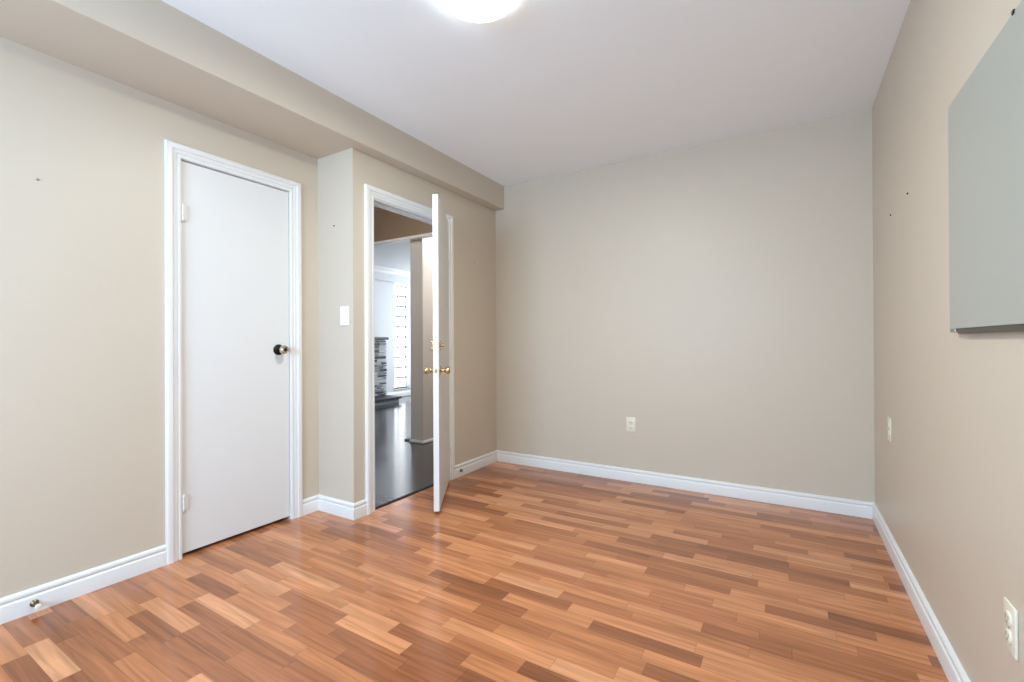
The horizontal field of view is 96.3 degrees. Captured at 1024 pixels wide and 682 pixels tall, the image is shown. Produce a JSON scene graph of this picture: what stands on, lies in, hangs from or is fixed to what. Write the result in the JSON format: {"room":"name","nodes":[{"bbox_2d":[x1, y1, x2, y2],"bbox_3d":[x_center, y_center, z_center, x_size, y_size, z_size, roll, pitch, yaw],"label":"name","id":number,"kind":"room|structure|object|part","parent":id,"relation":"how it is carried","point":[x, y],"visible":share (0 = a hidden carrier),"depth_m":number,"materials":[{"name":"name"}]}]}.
{"room":"empty bedroom","nodes":[
{"label":"empty bedroom","id":0,"kind":"room"},
{"bbox_2d":[0,37,318,597],"bbox_3d":[-2.068,-0.143,1.523,0.100,2.377,3.370,0,0,31],"label":"wall","id":1,"kind":"structure","parent":0,"point":[82,284],"depth_m":1.91,"materials":[{"name":"beige paint"}]},
{"bbox_2d":[0,545,166,624],"bbox_3d":[-2.251,0.999,1.096,0.014,0.092,2.450,0,0,31],"label":"baseboard","id":2,"kind":"structure","parent":1,"relation":"attached to","point":[17,605],"depth_m":1.88,"materials":[{"name":"white paint"}]},
{"bbox_2d":[30,599,41,609],"bbox_3d":[-1.816,1.009,1.750,0.055,0.026,0.026,0,0,31],"label":"door stop","id":3,"kind":"object","parent":2,"relation":"attached to","point":[35,603],"visible":1,"depth_m":1.75,"materials":[{"name":"gold metal"}]},
{"bbox_3d":[-1.821,1.009,1.753,0.043,0.026,0.026,0,0,31],"label":"post","id":4,"kind":"part","parent":3,"relation":"part of","materials":[{"name":"gold metal"}]},
{"bbox_2d":[164,139,302,564],"bbox_3d":[-1.484,0.050,2.471,0.118,1.991,0.700,0,0,31],"label":"door frame","id":5,"kind":"structure","parent":1,"relation":"attached to","point":[174,153],"depth_m":2.19,"materials":[{"name":"white paint"}]},
{"bbox_2d":[181,161,289,553],"bbox_3d":[-1.444,0.077,2.436,0.104,1.900,0.578,0,0,31],"label":"door","id":6,"kind":"structure","parent":1,"relation":"in","point":[235,231],"depth_m":2.42,"materials":[{"name":"white paint"}]},
{"bbox_3d":[-1.310,0.050,2.615,0.060,0.051,0.051,0,0,31],"label":"knob","id":7,"kind":"part","parent":6,"relation":"part of","materials":[{"name":"silver metal"}]},
{"bbox_2d":[303,494,318,515],"bbox_3d":[-1.226,0.999,2.795,0.014,0.092,0.122,0,0,31],"label":"baseboard","id":8,"kind":"structure","parent":1,"relation":"attached to","point":[310,504],"depth_m":2.79,"materials":[{"name":"white paint"}]},
{"bbox_2d":[0,0,503,210],"bbox_3d":[-1.528,-1.239,2.034,0.511,0.208,4.803,0,0,31],"label":"soffit","id":9,"kind":"structure","parent":0,"point":[152,47],"depth_m":2.05,"materials":[{"name":"beige paint"}]},
{"bbox_2d":[318,148,364,502],"bbox_3d":[-1.046,-0.144,2.810,0.321,2.377,0.090,0,0,31],"label":"wall","id":10,"kind":"structure","parent":0,"point":[341,175],"depth_m":2.75,"materials":[{"name":"beige paint"}]},
{"bbox_2d":[318,494,353,519],"bbox_3d":[-1.061,0.998,2.758,0.336,0.092,0.014,0,0,31],"label":"baseboard","id":11,"kind":"structure","parent":10,"relation":"attached to","point":[341,508],"depth_m":2.75,"materials":[{"name":"white paint"}]},
{"bbox_2d":[340,306,348,324],"bbox_3d":[-0.997,-0.149,2.720,0.074,0.112,0.012,0,0,31],"label":"light switch","id":12,"kind":"object","parent":10,"relation":"attached to","point":[344,311],"visible":1,"depth_m":2.71,"materials":[{"name":"white plastic"}]},
{"bbox_2d":[374,241,409,271],"bbox_3d":[-1.243,-1.370,7.609,3.225,0.100,4.655,0,0,31],"label":"ceiling","id":13,"kind":"structure","parent":0,"point":[395,255],"depth_m":7.14,"materials":[{"name":"paint"}]},
{"bbox_2d":[374,271,409,285],"bbox_3d":[-2.422,-1.202,8.213,0.180,0.220,4.440,0,0,31],"label":"crown molding","id":14,"kind":"structure","parent":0,"point":[378,276],"depth_m":8.42,"materials":[{"name":"paint"}]},
{"bbox_2d":[374,281,410,392],"bbox_3d":[-2.956,-0.181,7.683,0.200,2.500,6.300,0,0,31],"label":"wall","id":15,"kind":"structure","parent":0,"point":[383,291],"depth_m":8.58,"materials":[{"name":"paint"}]},
{"bbox_2d":[374,265,409,276],"bbox_3d":[-2.315,-1.268,8.149,0.070,0.090,4.440,0,0,31],"label":"trim","id":16,"kind":"structure","parent":15,"relation":"attached to","point":[376,268],"depth_m":8.35,"materials":[{"name":"white paint"}]},
{"bbox_2d":[385,390,410,395],"bbox_3d":[-1.858,1.018,9.280,0.016,0.100,2.030,0,0,31],"label":"baseboard","id":17,"kind":"structure","parent":15,"relation":"attached to","point":[408,392],"depth_m":8.82,"materials":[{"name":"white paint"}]},
{"bbox_2d":[394,285,410,389],"bbox_3d":[-2.188,-0.071,8.916,0.200,2.010,0.475,0,0,31],"label":"window","id":18,"kind":"structure","parent":15,"relation":"in","point":[399,291],"depth_m":8.99,"materials":[{"name":"glass"}]},
{"bbox_2d":[374,207,431,241],"bbox_3d":[-1.990,-1.306,5.316,4.314,0.475,0.045,0,0,31],"label":"wall","id":19,"kind":"structure","parent":0,"point":[388,225],"depth_m":4.84,"materials":[{"name":"brown paint"}]},
{"bbox_2d":[374,232,431,245],"bbox_3d":[-1.910,-1.054,5.253,4.114,0.030,0.070,0,0,31],"label":"trim","id":20,"kind":"structure","parent":19,"relation":"attached to","point":[426,235],"depth_m":4.76,"materials":[{"name":"white paint"}]},
{"bbox_2d":[410,237,432,440],"bbox_3d":[0.165,-0.251,6.643,0.170,2.600,4.455,0,0,31],"label":"wall pillar","id":21,"kind":"structure","parent":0,"point":[421,250],"depth_m":4.74,"materials":[{"name":"beige paint"}]},
{"bbox_2d":[409,438,432,443],"bbox_3d":[0.169,1.035,6.634,0.194,0.028,4.467,0,0,31],"label":"baseboard","id":22,"kind":"structure","parent":21,"relation":"attached to","point":[410,440],"depth_m":4.73,"materials":[{"name":"white paint"}]},
{"bbox_2d":[365,153,496,464],"bbox_3d":[-0.555,-0.145,3.409,0.100,2.377,1.443,0,0,31],"label":"wall","id":23,"kind":"structure","parent":0,"point":[474,223],"depth_m":3.68,"materials":[{"name":"beige paint"}]},
{"bbox_2d":[354,499,366,519],"bbox_3d":[-0.901,0.997,2.712,0.014,0.092,0.100,0,0,31],"label":"baseboard","id":24,"kind":"structure","parent":23,"relation":"attached to","point":[360,508],"depth_m":2.71,"materials":[{"name":"white paint"}]},
{"bbox_2d":[364,184,454,514],"bbox_3d":[-0.703,0.048,3.143,0.118,1.990,0.845,0,0,31],"label":"door frame","id":25,"kind":"structure","parent":23,"relation":"attached to","point":[373,196],"depth_m":2.80,"materials":[{"name":"white paint"}]},
{"bbox_2d":[424,194,450,511],"bbox_3d":[-0.470,0.071,3.079,0.155,1.902,0.689,0,0,-2],"label":"door","id":26,"kind":"structure","parent":23,"relation":"in","point":[441,349],"depth_m":2.85,"materials":[{"name":"white paint"}]},
{"bbox_3d":[-0.508,0.179,2.804,0.054,0.046,0.046,0,0,-2],"label":"knob","id":27,"kind":"part","parent":26,"relation":"part of","materials":[{"name":"gold metal"}]},
{"bbox_3d":[-0.455,0.179,2.744,0.024,0.056,0.002,0,0,-2],"label":"latch plate","id":28,"kind":"part","parent":26,"relation":"part of","materials":[{"name":"white paint"}]},
{"bbox_3d":[-0.408,0.179,2.808,0.054,0.046,0.046,0,0,-2],"label":"knob","id":29,"kind":"part","parent":26,"relation":"part of","materials":[{"name":"gold metal"}]},
{"bbox_2d":[455,450,496,477],"bbox_3d":[-0.283,0.997,3.735,0.014,0.092,0.604,0,0,31],"label":"baseboard","id":30,"kind":"structure","parent":23,"relation":"attached to","point":[474,464],"depth_m":3.71,"materials":[{"name":"white paint"}]},
{"bbox_2d":[0,395,948,681],"bbox_3d":[-0.878,1.098,4.414,7.122,0.100,9.750,0,0,31],"label":"floor","id":31,"kind":"structure","parent":0,"point":[521,573],"depth_m":1.84,"materials":[{"name":"brown wood"}]},
{"bbox_2d":[374,337,401,405],"bbox_3d":[-2.572,0.501,7.542,0.585,1.139,1.585,0,0,31],"label":"fireplace","id":32,"kind":"object","parent":31,"relation":"on","point":[381,398],"visible":0.16,"depth_m":8.09,"materials":[{"name":"stone"}]},
{"bbox_2d":[375,484,433,509],"bbox_3d":[-0.680,1.041,3.129,0.024,0.008,0.695,0,0,31],"label":"threshold","id":33,"kind":"object","parent":31,"relation":"on","point":[431,485],"visible":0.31,"depth_m":3.04,"materials":[{"name":"black metal"}]},
{"bbox_2d":[161,0,910,185],"bbox_3d":[-0.674,-1.389,1.518,3.749,0.100,5.003,0,0,31],"label":"ceiling","id":34,"kind":"structure","parent":0,"point":[540,89],"depth_m":2.23,"materials":[{"name":"white paint"}]},
{"bbox_2d":[441,0,515,22],"bbox_3d":[-0.129,-1.306,1.735,0.300,0.070,0.300,0,0,31],"label":"ceiling light","id":35,"kind":"object","parent":34,"relation":"attached to","point":[478,11],"visible":1,"depth_m":1.77,"materials":[{"name":"white glass"}]},
{"bbox_2d":[495,108,874,502],"bbox_3d":[1.003,-0.153,3.370,2.808,2.377,0.100,0,0,31],"label":"wall","id":36,"kind":"structure","parent":0,"point":[716,297],"depth_m":3.12,"materials":[{"name":"beige paint"}]},
{"bbox_2d":[626,417,635,431],"bbox_3d":[0.877,0.617,3.381,0.070,0.108,0.010,0,0,31],"label":"wall outlet","id":37,"kind":"object","parent":36,"relation":"attached to","point":[630,421],"visible":1,"depth_m":3.38,"materials":[{"name":"beige plastic"}]},
{"bbox_2d":[497,450,872,518],"bbox_3d":[0.979,0.989,3.317,2.608,0.092,0.014,0,0,31],"label":"baseboard","id":38,"kind":"structure","parent":36,"relation":"attached to","point":[857,508],"depth_m":3.11,"materials":[{"name":"white paint"}]},
{"bbox_2d":[872,0,1023,681],"bbox_3d":[0.895,-0.162,0.571,0.100,2.377,4.803,0,0,31],"label":"wall","id":39,"kind":"structure","parent":0,"point":[949,481],"depth_m":1.49,"materials":[{"name":"beige paint"}]},
{"bbox_2d":[887,416,891,441],"bbox_3d":[1.841,0.429,2.237,0.010,0.114,0.070,0,0,31],"label":"wall outlet","id":40,"kind":"object","parent":39,"relation":"attached to","point":[889,420],"visible":1,"depth_m":2.22,"materials":[{"name":"beige plastic"}]},
{"bbox_2d":[872,503,969,681],"bbox_3d":[0.852,0.981,0.597,0.014,0.092,4.803,0,0,31],"label":"baseboard","id":41,"kind":"structure","parent":39,"relation":"attached to","point":[948,659],"depth_m":1.65,"materials":[{"name":"white paint"}]},
{"bbox_2d":[948,0,1023,333],"bbox_3d":[1.048,-0.352,0.946,0.022,0.664,0.902,0,0,31],"label":"board","id":42,"kind":"object","parent":39,"relation":"attached to","point":[986,116],"visible":1,"depth_m":1.06,"materials":[{"name":"grey metal"}]},
{"bbox_3d":[1.039,-0.028,0.924,0.017,0.015,0.815,0,0,31],"label":"rail","id":43,"kind":"part","parent":42,"relation":"part of","materials":[{"name":"silver metal"}]},
{"bbox_2d":[1004,597,1018,660],"bbox_3d":[1.107,0.637,1.019,0.010,0.110,0.064,0,0,31],"label":"wall outlet","id":44,"kind":"object","parent":39,"relation":"attached to","point":[1011,627],"visible":1,"depth_m":1.01,"materials":[{"name":"beige plastic"}]},
{"bbox_2d":[1004,628,1011,644],"bbox_3d":[1.107,0.657,1.018,0.009,0.033,0.033,0,0,31],"label":"socket","id":45,"kind":"object","parent":44,"relation":"attached to","point":[1007,631],"depth_m":1.02,"materials":[{"name":"beige plastic"}]},
{"bbox_2d":[1004,610,1011,626],"bbox_3d":[1.107,0.618,1.019,0.009,0.033,0.033,0,0,31],"label":"socket","id":46,"kind":"object","parent":44,"relation":"attached to","point":[1007,613],"depth_m":1.02,"materials":[{"name":"beige plastic"}]}
]}

